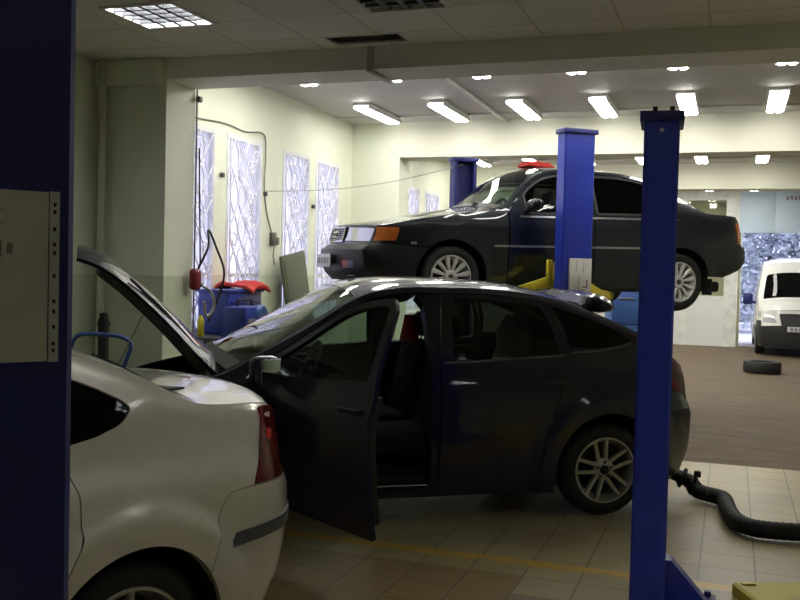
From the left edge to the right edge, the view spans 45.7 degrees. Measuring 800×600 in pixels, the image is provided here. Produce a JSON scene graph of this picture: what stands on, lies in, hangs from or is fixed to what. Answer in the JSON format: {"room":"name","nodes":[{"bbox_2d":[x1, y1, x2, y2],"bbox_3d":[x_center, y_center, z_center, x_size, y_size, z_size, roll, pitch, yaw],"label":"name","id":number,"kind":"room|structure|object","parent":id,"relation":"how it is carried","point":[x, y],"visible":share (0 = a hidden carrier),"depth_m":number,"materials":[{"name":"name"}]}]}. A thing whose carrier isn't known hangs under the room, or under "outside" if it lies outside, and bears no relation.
{"room":"auto repair garage","nodes":[
{"label":"auto repair garage","id":0,"kind":"room"},
{"bbox_2d":[72,55,98,354],"bbox_3d":[-4.524,-0.482,3.846,0.300,3.900,10.300,2,2,19],"label":"wall","id":1,"kind":"structure","parent":0,"point":[86,93],"depth_m":8.37,"materials":[{"name":"beige paint"}]},
{"bbox_2d":[95,58,163,87],"bbox_3d":[-2.382,-1.992,8.350,0.660,0.220,0.080,2,2,19],"label":"beam","id":2,"kind":"structure","parent":1,"relation":"attached to","point":[135,72],"depth_m":8.29,"materials":[{"name":"beige paint"}]},
{"bbox_2d":[104,59,194,367],"bbox_3d":[-2.318,-0.549,8.652,0.700,3.740,0.470,2,2,19],"label":"pillar","id":3,"kind":"structure","parent":0,"point":[150,130],"depth_m":8.43,"materials":[{"name":"beige paint"}]},
{"bbox_2d":[192,89,202,332],"bbox_3d":[-1.881,-0.421,8.762,0.059,3.500,0.060,2,2,19],"label":"pipe","id":4,"kind":"object","parent":3,"relation":"attached to","point":[199,99],"visible":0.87,"depth_m":8.75,"materials":[{"name":"black metal"}]},
{"bbox_2d":[189,148,224,322],"bbox_3d":[-1.773,-0.587,8.784,0.118,1.606,0.420,2,2,31],"label":"hose reel","id":5,"kind":"object","parent":3,"relation":"attached to","point":[194,274],"visible":1,"depth_m":8.70,"materials":[{"name":"red plastic"}]},
{"bbox_2d":[279,251,315,344],"bbox_3d":[-1.216,0.319,11.685,0.198,1.857,0.848,2,2,23],"label":"board","id":6,"kind":"object","parent":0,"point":[293,268],"depth_m":11.56,"materials":[{"name":"grey"}]},
{"bbox_2d":[191,87,513,347],"bbox_3d":[0.238,-0.840,16.875,0.300,3.930,16.750,2,2,19],"label":"wall","id":7,"kind":"structure","parent":0,"point":[286,123],"depth_m":11.45,"materials":[{"name":"beige paint"}]},
{"bbox_2d":[191,123,215,332],"bbox_3d":[-2.091,-0.707,9.676,0.175,2.178,0.900,2,2,19],"label":"window","id":8,"kind":"structure","parent":7,"relation":"in","point":[209,198],"depth_m":9.94,"materials":[{"name":"white glass"}]},
{"bbox_2d":[195,117,271,231],"bbox_3d":[-1.915,-1.343,10.149,0.014,1.162,2.457,2,2,19],"label":"cable","id":9,"kind":"object","parent":7,"relation":"attached to","point":[195,117],"visible":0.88,"depth_m":11.09,"materials":[{"name":"black rubber"}]},
{"bbox_2d":[225,133,262,288],"bbox_3d":[-1.740,-0.730,10.682,0.175,2.178,0.890,2,2,19],"label":"window","id":10,"kind":"structure","parent":7,"relation":"in","point":[256,187],"depth_m":10.68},
{"bbox_2d":[269,232,279,264],"bbox_3d":[-1.500,-0.610,11.308,0.095,0.384,0.115,2,2,19],"label":"wall socket","id":11,"kind":"object","parent":7,"relation":"attached to","point":[274,240],"visible":1,"depth_m":11.28,"materials":[{"name":"grey plastic"}]},
{"bbox_2d":[280,149,309,322],"bbox_3d":[-1.300,-0.759,11.942,0.175,2.178,0.860,2,2,19],"label":"window","id":12,"kind":"structure","parent":7,"relation":"in","point":[304,224],"depth_m":11.91,"materials":[{"name":"white glass"}]},
{"bbox_2d":[313,158,338,320],"bbox_3d":[-0.979,-0.780,12.862,0.175,2.178,0.850,2,2,19],"label":"window","id":13,"kind":"structure","parent":7,"relation":"in","point":[334,205],"depth_m":12.74,"materials":[{"name":"white glass"}]},
{"bbox_2d":[406,185,419,313],"bbox_3d":[0.191,-0.857,16.213,0.175,2.178,0.950,2,2,19],"label":"window","id":14,"kind":"structure","parent":7,"relation":"in","point":[416,203],"depth_m":16.33,"materials":[{"name":"white glass"}]},
{"bbox_2d":[424,190,440,310],"bbox_3d":[0.582,-0.882,17.331,0.175,2.178,0.940,2,2,19],"label":"window","id":15,"kind":"structure","parent":7,"relation":"in","point":[436,198],"depth_m":17.26,"materials":[{"name":"white glass"}]},
{"bbox_2d":[426,193,439,210],"bbox_3d":[0.580,-0.901,17.331,0.020,2.040,0.760,2,2,19],"label":"grille","id":16,"kind":"object","parent":15,"relation":"attached to","point":[436,198],"depth_m":17.32,"materials":[{"name":"white metal"}]},
{"bbox_2d":[348,123,409,341],"bbox_3d":[-0.306,-0.661,13.779,0.720,3.740,0.440,2,2,19],"label":"wall","id":17,"kind":"structure","parent":0,"point":[376,158],"depth_m":13.56,"materials":[{"name":"beige paint"}]},
{"bbox_2d":[76,0,799,61],"bbox_3d":[0.341,-1.851,1.857,10.200,0.020,10.550,2,2,19],"label":"ceiling tiles","id":18,"kind":"structure","parent":0,"point":[244,26],"depth_m":6.83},
{"bbox_2d":[98,1,217,29],"bbox_3d":[-1.729,-2.104,6.838,0.600,0.130,0.600,2,2,19],"label":"recessed light","id":19,"kind":"object","parent":18,"relation":"attached to","point":[169,14],"visible":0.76,"depth_m":6.84,"materials":[{"name":"white plastic"}]},
{"bbox_2d":[350,0,451,13],"bbox_3d":[-0.030,-2.044,6.246,0.600,0.130,0.600,2,2,19],"label":"recessed light","id":20,"kind":"object","parent":18,"relation":"attached to","point":[369,6],"visible":1,"depth_m":6.44,"materials":[{"name":"metal"}]},
{"bbox_2d":[476,166,497,203],"bbox_3d":[1.506,-0.780,18.971,0.720,3.740,0.440,2,2,19],"label":"pillar","id":21,"kind":"structure","parent":0,"point":[484,174],"depth_m":18.66,"materials":[{"name":"beige paint"}]},
{"bbox_2d":[182,344,799,599],"bbox_3d":[2.885,1.459,10.256,10.800,0.120,27.800,2,2,19],"label":"floor","id":22,"kind":"structure","parent":0,"point":[744,440],"depth_m":6.03,"materials":[{"name":"beige tile"}]},
{"bbox_2d":[0,0,75,599],"bbox_3d":[-0.808,0.360,1.704,0.580,2.434,0.460,0,2,-36],"label":"lift post","id":23,"kind":"object","parent":22,"relation":"on","point":[38,37],"visible":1,"depth_m":1.67,"materials":[{"name":"blue metal"}]},
{"bbox_2d":[0,189,59,362],"bbox_3d":[-0.694,-0.041,1.615,0.224,0.300,0.003,0,2,-36],"label":"metal panel","id":24,"kind":"object","parent":23,"relation":"attached to","point":[25,226],"visible":1,"depth_m":1.65,"materials":[{"name":"grey metal"}]},
{"bbox_2d":[95,59,106,354],"bbox_3d":[-2.661,-0.401,8.442,0.070,3.440,0.067,2,2,19],"label":"pipe","id":25,"kind":"object","parent":22,"relation":"on","point":[102,109],"visible":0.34,"depth_m":8.39,"materials":[{"name":"metal"}]},
{"bbox_2d":[72,331,132,366],"bbox_3d":[-2.426,0.797,7.800,0.549,1.097,0.410,1,2,0],"label":"trolley","id":26,"kind":"object","parent":22,"relation":"on","point":[85,333],"visible":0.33,"depth_m":7.61,"materials":[{"name":"blue metal"}]},
{"bbox_2d":[97,312,109,359],"bbox_3d":[-2.529,0.720,8.082,0.108,1.230,0.105,2,2,19],"label":"tube","id":27,"kind":"object","parent":22,"relation":"on","point":[103,323],"visible":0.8,"depth_m":8.03,"materials":[{"name":"black rubber"}]},
{"bbox_2d":[68,349,288,599],"bbox_3d":[-2.505,0.724,2.825,2.156,1.553,4.710,3,2,38],"label":"sedan","id":28,"kind":"object","parent":22,"relation":"on","point":[163,463],"visible":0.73,"depth_m":3.35,"materials":[{"name":"beige metal"}]},
{"bbox_2d":[255,405,283,483],"bbox_3d":[-0.527,0.567,3.858,0.111,0.299,0.453,1,2,-5],"label":"tail light","id":29,"kind":"object","parent":28,"relation":"on","point":[268,467],"depth_m":3.75,"materials":[{"name":"red plastic"}]},
{"bbox_2d":[194,328,308,352],"bbox_3d":[-1.629,0.817,10.069,0.660,0.955,1.900,2,2,19],"label":"workbench","id":30,"kind":"object","parent":22,"relation":"on","point":[207,338],"visible":0.02,"depth_m":9.59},
{"bbox_2d":[197,315,203,336],"bbox_3d":[-1.939,0.253,9.243,0.070,0.210,0.070,2,2,19],"label":"spray bottle","id":31,"kind":"object","parent":30,"relation":"on","point":[200,322],"visible":1,"depth_m":9.22,"materials":[{"name":"yellow paint"}]},
{"bbox_2d":[196,288,263,334],"bbox_3d":[-1.772,0.113,9.923,0.390,0.455,0.750,2,2,19],"label":"crate","id":32,"kind":"object","parent":30,"relation":"on","point":[229,296],"visible":0.47,"depth_m":9.60,"materials":[{"name":"blue paint"}]},
{"bbox_2d":[214,280,270,292],"bbox_3d":[-1.671,-0.145,10.094,0.500,0.134,0.480,2,2,19],"label":"cloth","id":33,"kind":"object","parent":32,"relation":"on","point":[252,286],"visible":0.94,"depth_m":9.96,"materials":[{"name":"red fabric"}]},
{"bbox_2d":[220,299,267,335],"bbox_3d":[-1.542,0.174,9.463,0.300,0.372,0.460,2,2,19],"label":"machine","id":34,"kind":"object","parent":30,"relation":"on","point":[234,317],"visible":0.57,"depth_m":9.29,"materials":[{"name":"blue paint"}]},
{"bbox_2d":[194,328,299,342],"bbox_3d":[-1.618,0.365,10.055,0.660,0.050,1.900,2,2,19],"label":"countertop","id":35,"kind":"structure","parent":30,"relation":"on","point":[207,338],"depth_m":9.59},
{"bbox_2d":[268,327,283,332],"bbox_3d":[-1.364,0.324,9.966,0.105,0.050,0.460,2,2,19],"label":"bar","id":36,"kind":"object","parent":30,"relation":"on","point":[275,329],"visible":0.5,"depth_m":10.03,"materials":[{"name":"metal"}]},
{"bbox_2d":[276,316,302,330],"bbox_3d":[-1.244,0.241,10.451,0.298,0.190,0.180,2,2,19],"label":"bench vice","id":37,"kind":"object","parent":30,"relation":"on","point":[286,326],"visible":0.45,"depth_m":10.40,"materials":[{"name":"metal"}]},
{"bbox_2d":[76,245,690,541],"bbox_3d":[-0.050,0.557,6.644,4.576,1.767,3.010,0,2,-28],"label":"hatchback","id":38,"kind":"object","parent":22,"relation":"on","point":[445,408],"visible":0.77,"depth_m":6.32,"materials":[{"name":"paint"}]},
{"bbox_2d":[76,245,218,374],"bbox_3d":[-1.732,0.038,6.457,0.863,0.800,1.605,1,2,-16],"label":"hood","id":39,"kind":"object","parent":38,"relation":"attached to","point":[203,357],"depth_m":5.82,"materials":[{"name":"metal"}]},
{"bbox_2d":[249,355,284,387],"bbox_3d":[-0.762,0.413,5.535,0.110,0.180,0.266,3,2,39],"label":"mirror","id":40,"kind":"object","parent":38,"relation":"attached to","point":[264,371],"depth_m":5.45,"materials":[{"name":"paint"}]},
{"bbox_2d":[261,359,280,385],"bbox_3d":[-0.743,0.415,5.470,0.006,0.145,0.150,3,2,39],"label":"mirror glass","id":41,"kind":"object","parent":38,"relation":"on","point":[270,368],"depth_m":5.47,"materials":[{"name":"grey mirror"}]},
{"bbox_2d":[399,314,418,341],"bbox_3d":[0.076,0.216,7.367,0.132,0.200,0.344,1,2,-16],"label":"garment","id":42,"kind":"object","parent":38,"relation":"on","point":[409,332],"visible":0.98,"depth_m":7.28,"materials":[{"name":"red fabric"}]},
{"bbox_2d":[496,314,530,356],"bbox_3d":[0.833,0.261,6.991,0.200,0.320,0.594,1,2,-16],"label":"seat","id":43,"kind":"object","parent":38,"relation":"on","point":[513,337],"visible":0.99,"depth_m":6.86,"materials":[{"name":"grey fabric"}]},
{"bbox_2d":[672,359,685,398],"bbox_3d":[1.994,0.562,6.781,0.098,0.289,0.319,2,2,25],"label":"tail light","id":44,"kind":"object","parent":38,"relation":"attached to","point":[678,383],"depth_m":6.71,"materials":[{"name":"red plastic"}]},
{"bbox_2d":[448,157,478,335],"bbox_3d":[0.750,-0.223,11.573,1.530,3.054,0.859,1,2,-20],"label":"lift post","id":45,"kind":"object","parent":22,"relation":"on","point":[463,178],"visible":0.06,"depth_m":11.83,"materials":[{"name":"blue metal"}]},
{"bbox_2d":[263,164,463,191],"bbox_3d":[-0.403,-1.475,11.428,2.483,0.462,0.010,1,2,-17],"label":"wire","id":46,"kind":"object","parent":45,"relation":"attached to","point":[461,164],"visible":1,"depth_m":11.40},
{"bbox_2d":[519,127,613,299],"bbox_3d":[1.685,-0.136,9.540,1.530,3.054,0.859,1,2,-20],"label":"lift post","id":47,"kind":"object","parent":22,"relation":"on","point":[576,146],"visible":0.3,"depth_m":9.19,"materials":[{"name":"blue metal"}]},
{"bbox_2d":[316,168,744,310],"bbox_3d":[1.459,-0.695,10.623,4.789,1.537,2.170,1,2,-20],"label":"sedan","id":48,"kind":"object","parent":47,"relation":"on","point":[490,242],"visible":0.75,"depth_m":9.72,"materials":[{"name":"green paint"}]},
{"bbox_2d":[328,226,347,242],"bbox_3d":[-0.641,-0.676,9.861,0.369,0.161,0.433,2,2,19],"label":"grille","id":49,"kind":"object","parent":48,"relation":"attached to","point":[339,234],"depth_m":9.76,"materials":[{"name":"silver metal"}]},
{"bbox_2d":[342,260,353,267],"bbox_3d":[-0.518,-0.357,9.415,0.031,0.078,0.174,0,2,-39],"label":"fog light","id":50,"kind":"object","parent":48,"relation":"attached to","point":[345,263],"depth_m":9.40,"materials":[{"name":"plastic"}]},
{"bbox_2d":[328,206,493,244],"bbox_3d":[0.012,-0.780,10.094,1.476,0.476,1.574,1,2,-20],"label":"hood","id":51,"kind":"object","parent":48,"relation":"attached to","point":[384,231],"depth_m":9.47,"materials":[{"name":"green paint"}]},
{"bbox_2d":[524,198,541,212],"bbox_3d":[1.334,-0.943,9.555,0.110,0.147,0.266,1,2,-20],"label":"mirror","id":52,"kind":"object","parent":48,"relation":"attached to","point":[535,204],"depth_m":9.47,"materials":[{"name":"green paint"}]},
{"bbox_2d":[517,161,554,167],"bbox_3d":[1.510,-1.494,10.556,0.340,0.079,0.260,1,2,-20],"label":"cloth","id":53,"kind":"object","parent":48,"relation":"on","point":[527,164],"visible":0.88,"depth_m":10.46,"materials":[{"name":"red fabric"}]},
{"bbox_2d":[735,223,739,244],"bbox_3d":[3.761,-0.767,10.879,0.266,0.282,0.529,2,2,19],"label":"tail light","id":54,"kind":"object","parent":48,"relation":"on","point":[737,232],"depth_m":10.61,"materials":[{"name":"orange plastic"}]},
{"bbox_2d":[568,258,591,292],"bbox_3d":[1.742,-0.227,9.199,0.240,0.350,0.032,1,2,-20],"label":"notice board","id":55,"kind":"object","parent":47,"relation":"attached to","point":[579,272],"visible":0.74,"depth_m":9.18,"materials":[{"name":"white paper"}]},
{"bbox_2d":[576,260,586,290],"bbox_3d":[1.758,-0.231,9.190,0.128,0.310,0.002,1,2,-20],"label":"print","id":56,"kind":"object","parent":55,"relation":"attached to","point":[576,260],"depth_m":9.19},
{"bbox_2d":[605,292,638,331],"bbox_3d":[3.130,0.574,13.452,0.400,1.440,0.434,1,2,0],"label":"cabinet","id":57,"kind":"object","parent":22,"relation":"on","point":[625,313],"visible":0.27,"depth_m":13.24,"materials":[{"name":"blue metal"}]},
{"bbox_2d":[601,299,722,345],"bbox_3d":[5.559,0.471,23.708,5.340,1.140,0.080,2,2,19],"label":"partition panel","id":58,"kind":"object","parent":22,"relation":"on","point":[704,317],"visible":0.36,"depth_m":23.04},
{"bbox_2d":[596,193,740,346],"bbox_3d":[5.591,-0.823,23.668,5.340,3.730,0.120,2,2,19],"label":"wall","id":59,"kind":"structure","parent":22,"relation":"on","point":[729,299],"depth_m":22.83,"materials":[{"name":"beige paint"}]},
{"bbox_2d":[629,106,715,599],"bbox_3d":[1.369,0.302,4.654,0.440,2.470,0.520,2,2,15],"label":"lift post","id":60,"kind":"object","parent":22,"relation":"on","point":[655,574],"visible":1,"depth_m":4.54,"materials":[{"name":"blue metal"}]},
{"bbox_2d":[668,468,799,540],"bbox_3d":[2.503,1.369,6.362,2.082,0.276,0.909,3,2,39],"label":"hose","id":61,"kind":"object","parent":22,"relation":"on","point":[763,529],"visible":0.96,"depth_m":6.22,"materials":[{"name":"black rubber"}]},
{"bbox_2d":[743,359,781,374],"bbox_3d":[6.372,1.177,16.713,0.640,0.210,0.640,2,2,19],"label":"tyre","id":62,"kind":"object","parent":22,"relation":"on","point":[769,367],"visible":1,"depth_m":16.46,"materials":[{"name":"black rubber"}]},
{"bbox_2d":[732,582,799,599],"bbox_3d":[2.278,1.517,4.863,1.070,0.074,0.280,1,2,-5],"label":"ramp","id":63,"kind":"object","parent":22,"relation":"on","point":[740,590],"visible":1,"depth_m":4.85,"materials":[{"name":"yellow paint"}]},
{"bbox_2d":[743,258,799,352],"bbox_3d":[9.204,0.101,22.118,2.332,2.158,4.669,2,2,19],"label":"van","id":64,"kind":"object","parent":22,"relation":"on","point":[775,300],"visible":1,"depth_m":20.71,"materials":[{"name":"white paint"}]},
{"bbox_2d":[743,293,754,303],"bbox_3d":[7.904,-0.032,21.493,0.281,0.260,0.126,2,2,19],"label":"mirror","id":65,"kind":"object","parent":64,"relation":"attached to","point":[747,297],"depth_m":21.45,"materials":[{"name":"blue paint"}]},
{"bbox_2d":[760,300,799,325],"bbox_3d":[8.548,0.297,20.255,1.640,0.564,0.658,2,2,19],"label":"hood","id":66,"kind":"object","parent":64,"relation":"attached to","point":[772,312],"depth_m":20.25,"materials":[{"name":"white paint"}]},
{"bbox_2d":[780,314,799,326],"bbox_3d":[8.456,0.437,20.005,0.868,0.271,0.141,2,2,19],"label":"grille","id":67,"kind":"object","parent":64,"relation":"attached to","point":[786,320],"depth_m":20.06,"materials":[{"name":"black plastic"}]},
{"bbox_2d":[262,62,799,202],"bbox_3d":[5.593,-2.515,16.715,10.200,0.150,20.050,2,2,19],"label":"ceiling","id":68,"kind":"structure","parent":0,"point":[749,84],"depth_m":10.98,"materials":[{"name":"white paint"}]},
{"bbox_2d":[301,84,320,86],"bbox_3d":[-1.175,-2.379,9.891,0.220,0.084,1.240,2,2,19],"label":"ceiling light","id":69,"kind":"object","parent":68,"relation":"attached to","point":[306,84],"visible":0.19,"depth_m":10.40,"materials":[{"name":"white plastic"}]},
{"bbox_2d":[353,102,400,123],"bbox_3d":[-0.286,-2.437,12.439,0.220,0.084,1.240,2,2,19],"label":"ceiling light","id":70,"kind":"object","parent":68,"relation":"attached to","point":[367,108],"visible":1,"depth_m":12.24,"materials":[{"name":"white plastic"}]},
{"bbox_2d":[427,99,469,121],"bbox_3d":[0.632,-2.405,12.120,0.220,0.084,1.240,2,2,19],"label":"ceiling light","id":71,"kind":"object","parent":68,"relation":"attached to","point":[441,106],"visible":1,"depth_m":11.90,"materials":[{"name":"white plastic"}]},
{"bbox_2d":[441,78,507,121],"bbox_3d":[0.947,-2.399,11.480,0.050,0.040,3.100,2,2,19],"label":"cable trunking","id":72,"kind":"object","parent":68,"relation":"attached to","point":[449,81],"visible":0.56,"depth_m":11.23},
{"bbox_2d":[472,76,493,78],"bbox_3d":[0.659,-2.314,9.252,0.220,0.084,1.240,2,2,19],"label":"ceiling light","id":73,"kind":"object","parent":68,"relation":"attached to","point":[484,77],"visible":0.14,"depth_m":9.76,"materials":[{"name":"white plastic"}]},
{"bbox_2d":[477,160,492,166],"bbox_3d":[1.444,-2.551,17.395,0.220,0.084,1.240,2,2,19],"label":"ceiling light","id":74,"kind":"object","parent":68,"relation":"attached to","point":[484,163],"visible":0.44,"depth_m":17.62,"materials":[{"name":"white plastic"}]},
{"bbox_2d":[505,96,542,119],"bbox_3d":[1.549,-2.373,11.800,0.220,0.084,1.240,2,2,19],"label":"ceiling light","id":75,"kind":"object","parent":68,"relation":"attached to","point":[523,107],"visible":1,"depth_m":11.59,"materials":[{"name":"white plastic"}]},
{"bbox_2d":[521,159,541,161],"bbox_3d":[2.361,-2.518,17.075,0.220,0.084,1.240,2,2,19],"label":"ceiling light","id":76,"kind":"object","parent":68,"relation":"attached to","point":[531,160],"visible":0.09,"depth_m":16.88,"materials":[{"name":"white plastic"}]},
{"bbox_2d":[338,103,799,119],"bbox_3d":[2.166,-2.396,12.061,6.400,0.022,0.030,2,2,19],"label":"conduit","id":77,"kind":"object","parent":68,"relation":"attached to","point":[750,105],"visible":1,"depth_m":12.03,"materials":[{"name":"grey plastic"}]},
{"bbox_2d":[566,72,588,74],"bbox_3d":[1.577,-2.282,8.932,0.220,0.084,1.240,2,2,19],"label":"ceiling light","id":78,"kind":"object","parent":68,"relation":"attached to","point":[572,73],"visible":0.16,"depth_m":9.45,"materials":[{"name":"white plastic"}]},
{"bbox_2d":[400,111,799,160],"bbox_3d":[4.359,-2.146,12.117,9.080,0.560,0.440,2,2,19],"label":"beam","id":79,"kind":"structure","parent":68,"relation":"attached to","point":[740,133],"depth_m":12.49,"materials":[{"name":"paint"}]},
{"bbox_2d":[588,93,618,117],"bbox_3d":[2.466,-2.340,11.481,0.220,0.084,1.240,2,2,19],"label":"ceiling light","id":80,"kind":"object","parent":68,"relation":"attached to","point":[602,103],"visible":1,"depth_m":11.24,"materials":[{"name":"white plastic"}]},
{"bbox_2d":[446,156,799,162],"bbox_3d":[3.896,-2.509,17.017,6.400,0.022,0.030,2,2,19],"label":"conduit","id":81,"kind":"object","parent":68,"relation":"attached to","point":[798,156],"visible":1,"depth_m":16.90,"materials":[{"name":"grey metal"}]},
{"bbox_2d":[635,157,642,164],"bbox_3d":[4.196,-2.454,16.436,0.220,0.084,1.240,2,2,19],"label":"ceiling light","id":82,"kind":"object","parent":68,"relation":"attached to","point":[639,160],"visible":0.22,"depth_m":16.43,"materials":[{"name":"white plastic"}]},
{"bbox_2d":[492,162,799,191],"bbox_3d":[6.172,-2.275,17.308,9.080,0.540,0.440,2,2,19],"label":"beam","id":83,"kind":"structure","parent":68,"relation":"attached to","point":[769,176],"depth_m":17.20,"materials":[{"name":"paint"}]},
{"bbox_2d":[667,67,689,69],"bbox_3d":[2.494,-2.249,8.613,0.220,0.084,1.240,2,2,19],"label":"ceiling light","id":84,"kind":"object","parent":68,"relation":"attached to","point":[683,68],"visible":0.16,"depth_m":9.13,"materials":[{"name":"white plastic"}]},
{"bbox_2d":[675,90,699,114],"bbox_3d":[3.384,-2.308,11.161,0.220,0.084,1.240,2,2,19],"label":"ceiling light","id":85,"kind":"object","parent":68,"relation":"attached to","point":[687,100],"visible":0.81,"depth_m":10.86,"materials":[{"name":"white plastic"}]},
{"bbox_2d":[678,94,696,114],"bbox_3d":[3.383,-2.288,11.162,0.174,0.045,1.200,2,2,19],"label":"diffuser","id":86,"kind":"object","parent":85,"relation":"attached to","point":[687,102],"depth_m":10.98,"materials":[{"name":"white plastic"}]},
{"bbox_2d":[694,156,708,163],"bbox_3d":[5.114,-2.421,16.117,0.220,0.084,1.240,2,2,19],"label":"ceiling light","id":87,"kind":"object","parent":68,"relation":"attached to","point":[705,159],"visible":0.56,"depth_m":16.22,"materials":[{"name":"white plastic"}]},
{"bbox_2d":[755,155,769,162],"bbox_3d":[6.031,-2.389,15.797,0.220,0.084,1.240,2,2,19],"label":"ceiling light","id":88,"kind":"object","parent":68,"relation":"attached to","point":[758,159],"visible":0.52,"depth_m":15.93,"materials":[{"name":"white plastic"}]},
{"bbox_2d":[765,86,790,112],"bbox_3d":[4.301,-2.275,10.842,0.220,0.084,1.240,2,2,19],"label":"ceiling light","id":89,"kind":"object","parent":68,"relation":"attached to","point":[777,97],"visible":1,"depth_m":10.60,"materials":[{"name":"white plastic"}]},
{"bbox_2d":[767,91,787,112],"bbox_3d":[4.301,-2.255,10.842,0.174,0.045,1.200,2,2,19],"label":"diffuser","id":90,"kind":"object","parent":89,"relation":"attached to","point":[777,101],"depth_m":10.68,"materials":[{"name":"white plastic"}]},
{"bbox_2d":[774,62,799,65],"bbox_3d":[3.412,-2.217,8.293,0.220,0.084,1.240,2,2,19],"label":"ceiling light","id":91,"kind":"object","parent":68,"relation":"attached to","point":[793,63],"visible":0.17,"depth_m":8.81,"materials":[{"name":"white plastic"}]},
{"bbox_2d":[690,203,742,346],"bbox_3d":[6.144,-0.897,25.340,5.600,3.900,3.425,2,2,19],"label":"wall","id":92,"kind":"structure","parent":0,"point":[709,208],"depth_m":26.06,"materials":[{"name":"beige paint"}]},
{"bbox_3d":[0.368,-2.247,2.045,10.600,0.120,10.200,2,2,19],"label":"ceiling slab","id":93,"kind":"structure","parent":0,"visible":0},
{"bbox_2d":[167,22,799,89],"bbox_3d":[2.443,-2.091,6.955,9.300,0.640,0.470,2,2,19],"label":"beam","id":94,"kind":"structure","parent":93,"relation":"attached to","point":[773,42],"depth_m":7.38,"materials":[{"name":"paint"}]},
{"bbox_2d":[366,46,392,82],"bbox_3d":[-0.163,-1.941,7.852,0.050,0.203,0.500,2,2,19],"label":"cable trunking","id":95,"kind":"object","parent":94,"relation":"attached to","point":[370,49],"visible":1,"depth_m":7.62,"materials":[{"name":"grey metal"}]},
{"bbox_3d":[11.708,-0.641,21.536,1.300,3.900,0.200,2,2,19],"label":"wall","id":96,"kind":"structure","parent":0,"visible":0},
{"bbox_2d":[740,191,799,232],"bbox_3d":[9.630,-2.055,22.226,3.160,0.990,0.066,2,2,19],"label":"gate","id":97,"kind":"object","parent":96,"relation":"attached to","point":[760,211],"visible":0.91,"depth_m":22.50,"materials":[{"name":"plastic"}]},
{"label":"outside","id":98,"kind":"structure","parent":0,"visible":0},
{"bbox_2d":[282,293,792,348],"bbox_3d":[14.861,0.931,36.681,60.000,0.120,30.000,2,2,19],"label":"ground","id":99,"kind":"structure","parent":98,"point":[745,335],"depth_m":26.82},
{"bbox_2d":[739,233,760,328],"bbox_3d":[9.871,-1.373,29.974,3.408,4.751,3.486,2,2,19],"label":"tree","id":100,"kind":"object","parent":99,"relation":"on","point":[745,310],"visible":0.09,"depth_m":29.35,"materials":[{"name":"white plant"}]},
{"bbox_2d":[741,233,799,316],"bbox_3d":[12.891,-1.819,33.216,4.324,5.585,4.297,2,2,19],"label":"tree","id":101,"kind":"object","parent":99,"relation":"on","point":[775,242],"visible":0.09,"depth_m":32.34,"materials":[{"name":"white plant"}]},
{"bbox_2d":[776,233,799,258],"bbox_3d":[13.072,-1.177,28.883,3.170,4.584,3.407,2,2,4],"label":"tree","id":102,"kind":"object","parent":99,"relation":"on","point":[791,251],"visible":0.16,"depth_m":29.30,"materials":[{"name":"white plant"}]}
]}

